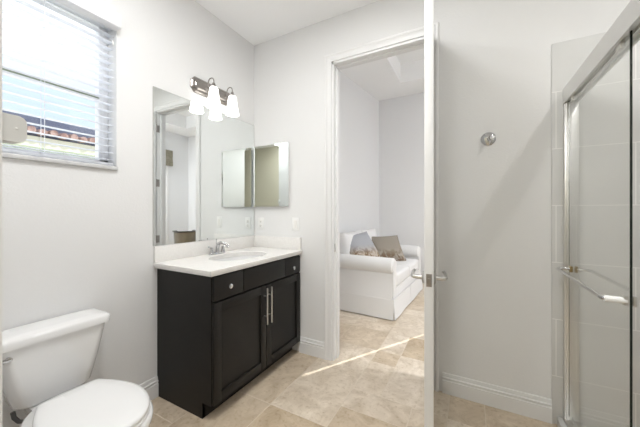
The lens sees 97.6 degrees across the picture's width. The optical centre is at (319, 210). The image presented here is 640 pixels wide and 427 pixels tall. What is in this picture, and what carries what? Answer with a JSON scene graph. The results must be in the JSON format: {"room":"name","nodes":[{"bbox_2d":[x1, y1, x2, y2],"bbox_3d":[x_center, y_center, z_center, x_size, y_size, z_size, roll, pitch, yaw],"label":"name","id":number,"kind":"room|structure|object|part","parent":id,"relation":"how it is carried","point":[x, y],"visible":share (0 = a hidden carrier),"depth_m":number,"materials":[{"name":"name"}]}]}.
{"room":"bathroom","nodes":[
{"label":"bathroom","id":0,"kind":"room"},
{"bbox_2d":[0,0,1,426],"bbox_3d":[-1.104,-0.185,0.729,1.105,2.870,0.118,0,0,28],"label":"wall partition","id":1,"kind":"structure","parent":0,"point":[0,0],"depth_m":0.52,"materials":[{"name":"white paint"}]},
{"bbox_2d":[2,112,26,143],"bbox_3d":[-0.597,-0.158,0.543,0.035,0.051,0.033,0,0,28],"label":"wall bracket","id":2,"kind":"object","parent":1,"relation":"attached to","point":[14,127],"visible":1,"depth_m":0.53,"materials":[{"name":"white plastic"}]},
{"bbox_2d":[2,0,253,426],"bbox_3d":[-1.474,-0.185,1.376,0.160,2.870,3.425,0,0,28],"label":"wall","id":3,"kind":"structure","parent":0,"point":[75,238],"depth_m":1.69,"materials":[{"name":"white paint"}]},
{"bbox_2d":[10,411,23,423],"bbox_3d":[-1.358,0.988,1.276,0.138,0.224,0.097,0,0,28],"label":"supply hose","id":4,"kind":"object","parent":3,"relation":"attached to","point":[13,415],"visible":0.41,"depth_m":1.22,"materials":[{"name":"grey"}]},
{"bbox_2d":[2,0,117,169],"bbox_3d":[-1.441,-0.697,1.413,0.173,0.907,0.682,0,0,28],"label":"window","id":5,"kind":"structure","parent":3,"relation":"in","point":[4,69],"depth_m":1.62,"materials":[{"name":"white plastic"}]},
{"bbox_3d":[-1.417,-0.254,1.400,0.118,0.022,0.682,0,0,28],"label":"sill","id":6,"kind":"part","parent":5,"relation":"part of","materials":[{"name":"grey stone"}]},
{"bbox_2d":[2,0,120,165],"bbox_3d":[-1.391,-0.716,1.388,0.125,0.893,0.681,0,0,28],"label":"window blind","id":7,"kind":"object","parent":5,"relation":"attached to","point":[93,11],"visible":0.96,"depth_m":1.49,"materials":[{"name":"white plastic"}]},
{"bbox_3d":[-1.409,-0.695,1.423,0.047,0.830,0.002,0,0,28],"label":"ladder cord","id":8,"kind":"part","parent":7,"relation":"part of","materials":[{"name":"white fabric"}]},
{"bbox_3d":[-1.416,-0.278,1.410,0.052,0.018,0.648,0,0,28],"label":"rail","id":9,"kind":"part","parent":7,"relation":"part of","materials":[{"name":"white plastic"}]},
{"bbox_2d":[139,376,158,400],"bbox_3d":[-1.324,1.182,1.467,0.017,0.136,0.972,0,0,28],"label":"baseboard","id":10,"kind":"structure","parent":3,"relation":"attached to","point":[151,386],"depth_m":1.85,"materials":[{"name":"white paint"}]},
{"bbox_2d":[153,86,253,245],"bbox_3d":[-0.880,-0.300,2.303,0.006,1.068,0.988,0,0,28],"label":"wall mirror","id":11,"kind":"object","parent":3,"relation":"attached to","point":[203,157],"visible":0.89,"depth_m":2.19,"materials":[{"name":"clear glass"}]},
{"bbox_2d":[154,235,254,262],"bbox_3d":[-0.872,0.291,2.302,0.018,0.108,0.988,0,0,28],"label":"backsplash","id":12,"kind":"structure","parent":3,"relation":"attached to","point":[162,253],"depth_m":2.13,"materials":[{"name":"white stone"}]},
{"bbox_2d":[190,76,238,116],"bbox_3d":[-0.814,-0.927,2.261,0.162,0.241,0.410,0,0,28],"label":"vanity light","id":13,"kind":"object","parent":3,"relation":"attached to","point":[216,96],"visible":1,"depth_m":2.21,"materials":[{"name":"white glass"}]},
{"bbox_3d":[-0.872,-0.972,2.293,0.030,0.120,0.410,0,0,28],"label":"plate","id":14,"kind":"part","parent":13,"relation":"part of","materials":[{"name":"silver metal"}]},
{"bbox_3d":[-0.828,-0.885,2.183,0.112,0.157,0.112,0,0,28],"label":"lamp shade","id":15,"kind":"part","parent":13,"relation":"part of","materials":[{"name":"white glass"}]},
{"bbox_3d":[-0.737,-0.885,2.353,0.112,0.157,0.112,0,0,28],"label":"lamp shade","id":16,"kind":"part","parent":13,"relation":"part of","materials":[{"name":"white glass"}]},
{"bbox_2d":[254,142,288,206],"bbox_3d":[-0.456,-0.330,2.625,0.404,0.576,0.030,0,0,28],"label":"medicine cabinet","id":17,"kind":"object","parent":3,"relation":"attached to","point":[271,162],"visible":1,"depth_m":2.60,"materials":[{"name":"silver mirror"}]},
{"bbox_2d":[195,0,377,45],"bbox_3d":[-0.007,-1.720,0.441,3.630,0.200,3.470,0,0,28],"label":"ceiling","id":18,"kind":"structure","parent":0,"point":[256,21],"depth_m":2.29,"materials":[{"name":"white paint"}]},
{"bbox_2d":[299,336,323,358],"bbox_3d":[-0.070,1.182,2.425,0.257,0.136,0.017,0,0,28],"label":"baseboard","id":19,"kind":"structure","parent":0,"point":[311,347],"depth_m":2.42,"materials":[{"name":"white paint"}]},
{"bbox_2d":[149,283,557,426],"bbox_3d":[1.580,1.310,1.483,6.096,0.120,6.909,0,0,28],"label":"floor","id":20,"kind":"structure","parent":0,"point":[376,379],"depth_m":1.91,"materials":[{"name":"beige tile"}]},
{"bbox_2d":[2,308,152,426],"bbox_3d":[-1.043,0.895,1.218,0.725,0.710,0.423,0,0,28],"label":"toilet","id":21,"kind":"object","parent":20,"relation":"on","point":[46,364],"visible":1,"depth_m":1.24,"materials":[{"name":"white ceramic"}]},
{"bbox_3d":[-1.305,0.618,1.150,0.027,0.018,0.055,0,0,28],"label":"flush lever","id":22,"kind":"part","parent":21,"relation":"part of","materials":[{"name":"silver metal"}]},
{"bbox_3d":[-1.290,0.729,1.351,0.164,0.294,0.390,0,0,28],"label":"tank","id":23,"kind":"part","parent":21,"relation":"part of","materials":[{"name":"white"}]},
{"bbox_3d":[-1.283,0.561,1.347,0.179,0.043,0.422,0,0,28],"label":"tank lid","id":24,"kind":"part","parent":21,"relation":"part of","materials":[{"name":"white ceramic"}]},
{"bbox_3d":[-0.967,1.050,1.177,0.554,0.400,0.380,0,0,28],"label":"bowl","id":25,"kind":"part","parent":21,"relation":"part of","materials":[{"name":"white ceramic"}]},
{"bbox_3d":[-0.931,0.816,1.158,0.467,0.026,0.352,0,0,28],"label":"lid","id":26,"kind":"part","parent":21,"relation":"part of","materials":[{"name":"white plastic"}]},
{"bbox_3d":[-0.931,0.841,1.158,0.467,0.017,0.352,0,0,28],"label":"seat","id":27,"kind":"part","parent":21,"relation":"part of","materials":[{"name":"white plastic"}]},
{"bbox_2d":[157,255,299,418],"bbox_3d":[-0.620,0.816,2.180,0.578,0.868,0.960,0,0,28],"label":"vanity cabinet","id":28,"kind":"object","parent":20,"relation":"on","point":[217,334],"visible":1,"depth_m":1.82,"materials":[{"name":"brown wood"}]},
{"bbox_2d":[153,235,301,276],"bbox_3d":[-0.636,0.309,2.174,0.555,0.145,0.990,0,0,28],"label":"countertop","id":29,"kind":"structure","parent":28,"relation":"on","point":[191,257],"depth_m":2.11,"materials":[{"name":"white stone"}]},
{"bbox_2d":[208,239,229,254],"bbox_3d":[-0.810,0.285,2.243,0.159,0.120,0.159,0,0,-20],"label":"faucet","id":30,"kind":"object","parent":29,"relation":"on","point":[217,251],"visible":1,"depth_m":2.23,"materials":[{"name":"silver metal"}]},
{"bbox_3d":[-0.778,0.279,2.232,0.148,0.108,0.032,0,0,28],"label":"spout","id":31,"kind":"part","parent":30,"relation":"part of","materials":[{"name":"silver metal"}]},
{"bbox_2d":[215,255,259,260],"bbox_3d":[-0.628,0.467,2.176,0.377,0.168,0.519,0,0,28],"label":"sink basin","id":32,"kind":"object","parent":29,"relation":"in","point":[249,256],"visible":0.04,"depth_m":2.37,"materials":[{"name":"white ceramic"}]},
{"bbox_3d":[-0.573,0.464,1.754,0.018,0.140,0.243,0,0,28],"label":"drawer","id":33,"kind":"part","parent":28,"relation":"part of","materials":[{"name":"brown wood"}]},
{"bbox_3d":[-0.517,0.847,1.857,0.019,0.602,0.478,0,0,28],"label":"door","id":34,"kind":"part","parent":28,"relation":"part of","materials":[{"name":"brown wood"}]},
{"bbox_3d":[-0.421,0.768,2.074,0.018,0.773,0.959,0,0,28],"label":"frame","id":35,"kind":"part","parent":28,"relation":"part of","materials":[{"name":"brown wood"}]},
{"bbox_3d":[-0.392,0.692,2.033,0.037,0.263,0.012,0,0,28],"label":"handle","id":36,"kind":"part","parent":28,"relation":"part of","materials":[{"name":"silver metal"}]},
{"bbox_3d":[-0.368,0.692,2.077,0.037,0.263,0.012,0,0,28],"label":"handle","id":37,"kind":"part","parent":28,"relation":"part of","materials":[{"name":"silver metal"}]},
{"bbox_3d":[-0.292,0.847,2.274,0.019,0.602,0.462,0,0,28],"label":"door","id":38,"kind":"part","parent":28,"relation":"part of","materials":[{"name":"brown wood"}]},
{"bbox_3d":[-0.236,0.464,2.380,0.018,0.140,0.220,0,0,28],"label":"drawer","id":39,"kind":"part","parent":28,"relation":"part of","materials":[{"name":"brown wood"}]},
{"bbox_2d":[340,228,422,319],"bbox_3d":[0.837,0.761,4.063,0.960,0.953,1.552,0,0,31],"label":"sofa","id":40,"kind":"object","parent":20,"relation":"on","point":[380,287],"visible":0.68,"depth_m":3.42,"materials":[{"name":"white fabric"}]},
{"bbox_2d":[340,230,360,253],"bbox_3d":[0.455,0.530,3.945,0.246,0.490,0.592,0,0,31],"label":"cushion","id":41,"kind":"object","parent":40,"relation":"on","point":[345,238],"depth_m":3.71,"materials":[{"name":"white fabric"}]},
{"bbox_2d":[350,231,379,256],"bbox_3d":[0.572,0.515,3.826,0.521,0.442,0.310,0,0,-35],"label":"throw pillow","id":42,"kind":"object","parent":40,"relation":"on","point":[361,244],"visible":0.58,"depth_m":3.77,"materials":[{"name":"grey fabric"}]},
{"bbox_3d":[0.482,0.785,3.489,0.910,0.469,0.186,0,0,31],"label":"arm","id":43,"kind":"part","parent":40,"relation":"part of","materials":[{"name":"white fabric"}]},
{"bbox_2d":[361,228,376,239],"bbox_3d":[0.766,0.530,4.456,0.246,0.490,0.592,0,0,31],"label":"cushion","id":44,"kind":"object","parent":40,"relation":"on","point":[371,232],"depth_m":4.42,"materials":[{"name":"white fabric"}]},
{"bbox_2d":[372,235,405,260],"bbox_3d":[1.034,0.580,4.282,0.485,0.391,0.313,0,0,-12],"label":"throw pillow","id":45,"kind":"object","parent":40,"relation":"on","point":[386,246],"visible":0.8,"depth_m":4.22,"materials":[{"name":"beige fabric"}]},
{"bbox_2d":[396,265,408,285],"bbox_3d":[0.739,0.825,3.772,0.775,0.160,0.592,0,0,31],"label":"seat cushion","id":46,"kind":"object","parent":40,"relation":"on","point":[402,271],"depth_m":3.57,"materials":[{"name":"white fabric"}]},
{"bbox_2d":[396,258,418,275],"bbox_3d":[1.050,0.825,4.283,0.775,0.160,0.592,0,0,31],"label":"seat cushion","id":47,"kind":"object","parent":40,"relation":"on","point":[413,263],"depth_m":4.12,"materials":[{"name":"white fabric"}]},
{"bbox_3d":[1.183,0.785,4.642,0.910,0.469,0.186,0,0,31],"label":"arm","id":48,"kind":"part","parent":40,"relation":"part of","materials":[{"name":"white fabric"}]},
{"bbox_2d":[557,417,585,426],"bbox_3d":[1.060,1.225,0.905,0.125,0.050,1.600,0,0,28],"label":"curb","id":49,"kind":"object","parent":20,"relation":"on","point":[560,421],"visible":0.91,"depth_m":1.59,"materials":[{"name":"tile"}]},
{"bbox_2d":[563,0,639,426],"bbox_3d":[1.065,0.246,0.914,0.068,1.908,1.579,0,0,28],"label":"shower frame","id":50,"kind":"object","parent":49,"relation":"on","point":[603,57],"visible":0.98,"depth_m":1.58,"materials":[{"name":"silver metal"}]},
{"bbox_2d":[556,30,637,426],"bbox_3d":[1.215,0.265,1.292,0.094,1.794,0.706,0,0,28],"label":"door","id":51,"kind":"structure","parent":50,"relation":"in","point":[624,300],"depth_m":0.97,"materials":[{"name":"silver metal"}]},
{"bbox_3d":[1.065,-0.663,0.914,0.068,0.090,1.579,0,0,28],"label":"header rail","id":52,"kind":"part","parent":50,"relation":"part of","materials":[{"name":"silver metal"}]},
{"bbox_2d":[340,71,378,236],"bbox_3d":[0.164,-0.650,4.197,0.150,3.800,3.105,0,0,36],"label":"wall","id":53,"kind":"structure","parent":0,"point":[359,110],"depth_m":4.73,"materials":[{"name":"white paint"}]},
{"bbox_2d":[340,48,423,100],"bbox_3d":[2.444,-2.335,2.957,5.700,0.410,3.075,0,0,28],"label":"ceiling","id":54,"kind":"structure","parent":0,"point":[400,75],"depth_m":4.54,"materials":[{"name":"white paint"}]},
{"bbox_2d":[379,92,423,272],"bbox_3d":[3.297,-0.650,4.330,5.500,3.800,0.150,0,0,28],"label":"wall","id":55,"kind":"structure","parent":0,"point":[401,119],"depth_m":5.19,"materials":[{"name":"white paint"}]},
{"bbox_2d":[254,0,639,426],"bbox_3d":[1.699,-0.650,1.541,5.670,3.800,0.125,0,0,28],"label":"wall","id":56,"kind":"structure","parent":0,"point":[495,56],"depth_m":1.76,"materials":[{"name":"white paint"}]},
{"bbox_2d":[258,218,263,229],"bbox_3d":[-0.570,0.122,2.699,0.072,0.116,0.008,0,0,28],"label":"power outlet","id":57,"kind":"object","parent":56,"relation":"attached to","point":[260,220],"visible":1,"depth_m":2.69,"materials":[{"name":"white plastic"}]},
{"bbox_2d":[292,218,298,230],"bbox_3d":[-0.220,0.118,2.508,0.072,0.116,0.012,0,0,28],"label":"light switch","id":58,"kind":"object","parent":56,"relation":"attached to","point":[295,221],"visible":1,"depth_m":2.50,"materials":[{"name":"white plastic"}]},
{"bbox_2d":[324,22,438,391],"bbox_3d":[0.458,-0.029,2.205,0.892,2.558,0.137,0,0,28],"label":"door frame","id":59,"kind":"structure","parent":56,"relation":"attached to","point":[418,32],"depth_m":2.34,"materials":[{"name":"white paint"}]},
{"bbox_2d":[411,0,447,426],"bbox_3d":[0.612,0.013,1.643,0.178,2.455,0.723,0,0,15],"label":"door","id":60,"kind":"structure","parent":56,"relation":"in","point":[429,278],"depth_m":1.31,"materials":[{"name":"white paint"}]},
{"bbox_3d":[0.496,0.324,1.423,0.066,0.062,0.146,0,0,21],"label":"handle","id":61,"kind":"part","parent":60,"relation":"part of","materials":[{"name":"silver metal"}]},
{"bbox_3d":[0.507,0.324,1.303,0.025,0.060,0.010,0,0,21],"label":"latch plate","id":62,"kind":"part","parent":60,"relation":"part of","materials":[{"name":"silver metal"}]},
{"bbox_3d":[0.597,0.324,1.383,0.067,0.062,0.151,0,0,28],"label":"handle","id":63,"kind":"part","parent":60,"relation":"part of","materials":[{"name":"silver metal"}]},
{"bbox_2d":[481,132,495,145],"bbox_3d":[1.071,-0.465,1.778,0.086,0.086,0.074,0,0,28],"label":"robe hook","id":64,"kind":"object","parent":56,"relation":"attached to","point":[487,139],"visible":1,"depth_m":1.80,"materials":[{"name":"silver metal"}]},
{"bbox_2d":[442,372,551,423],"bbox_3d":[1.106,1.182,1.791,0.593,0.136,0.017,0,0,28],"label":"baseboard","id":65,"kind":"structure","parent":56,"relation":"attached to","point":[536,407],"depth_m":1.77,"materials":[{"name":"white paint"}]},
{"label":"outside","id":66,"kind":"structure","parent":0,"visible":0},
{"bbox_3d":[-12.977,1.500,9.827,27.830,0.100,55.000,0,0,28],"label":"ground","id":67,"kind":"structure","parent":66,"visible":0},
{"bbox_2d":[2,110,94,158],"bbox_3d":[-7.331,-0.850,7.326,8.145,4.600,18.050,0,0,28],"label":"house","id":68,"kind":"structure","parent":67,"relation":"on","point":[30,144],"depth_m":4.60,"materials":[{"name":"beige paint"}]}
]}

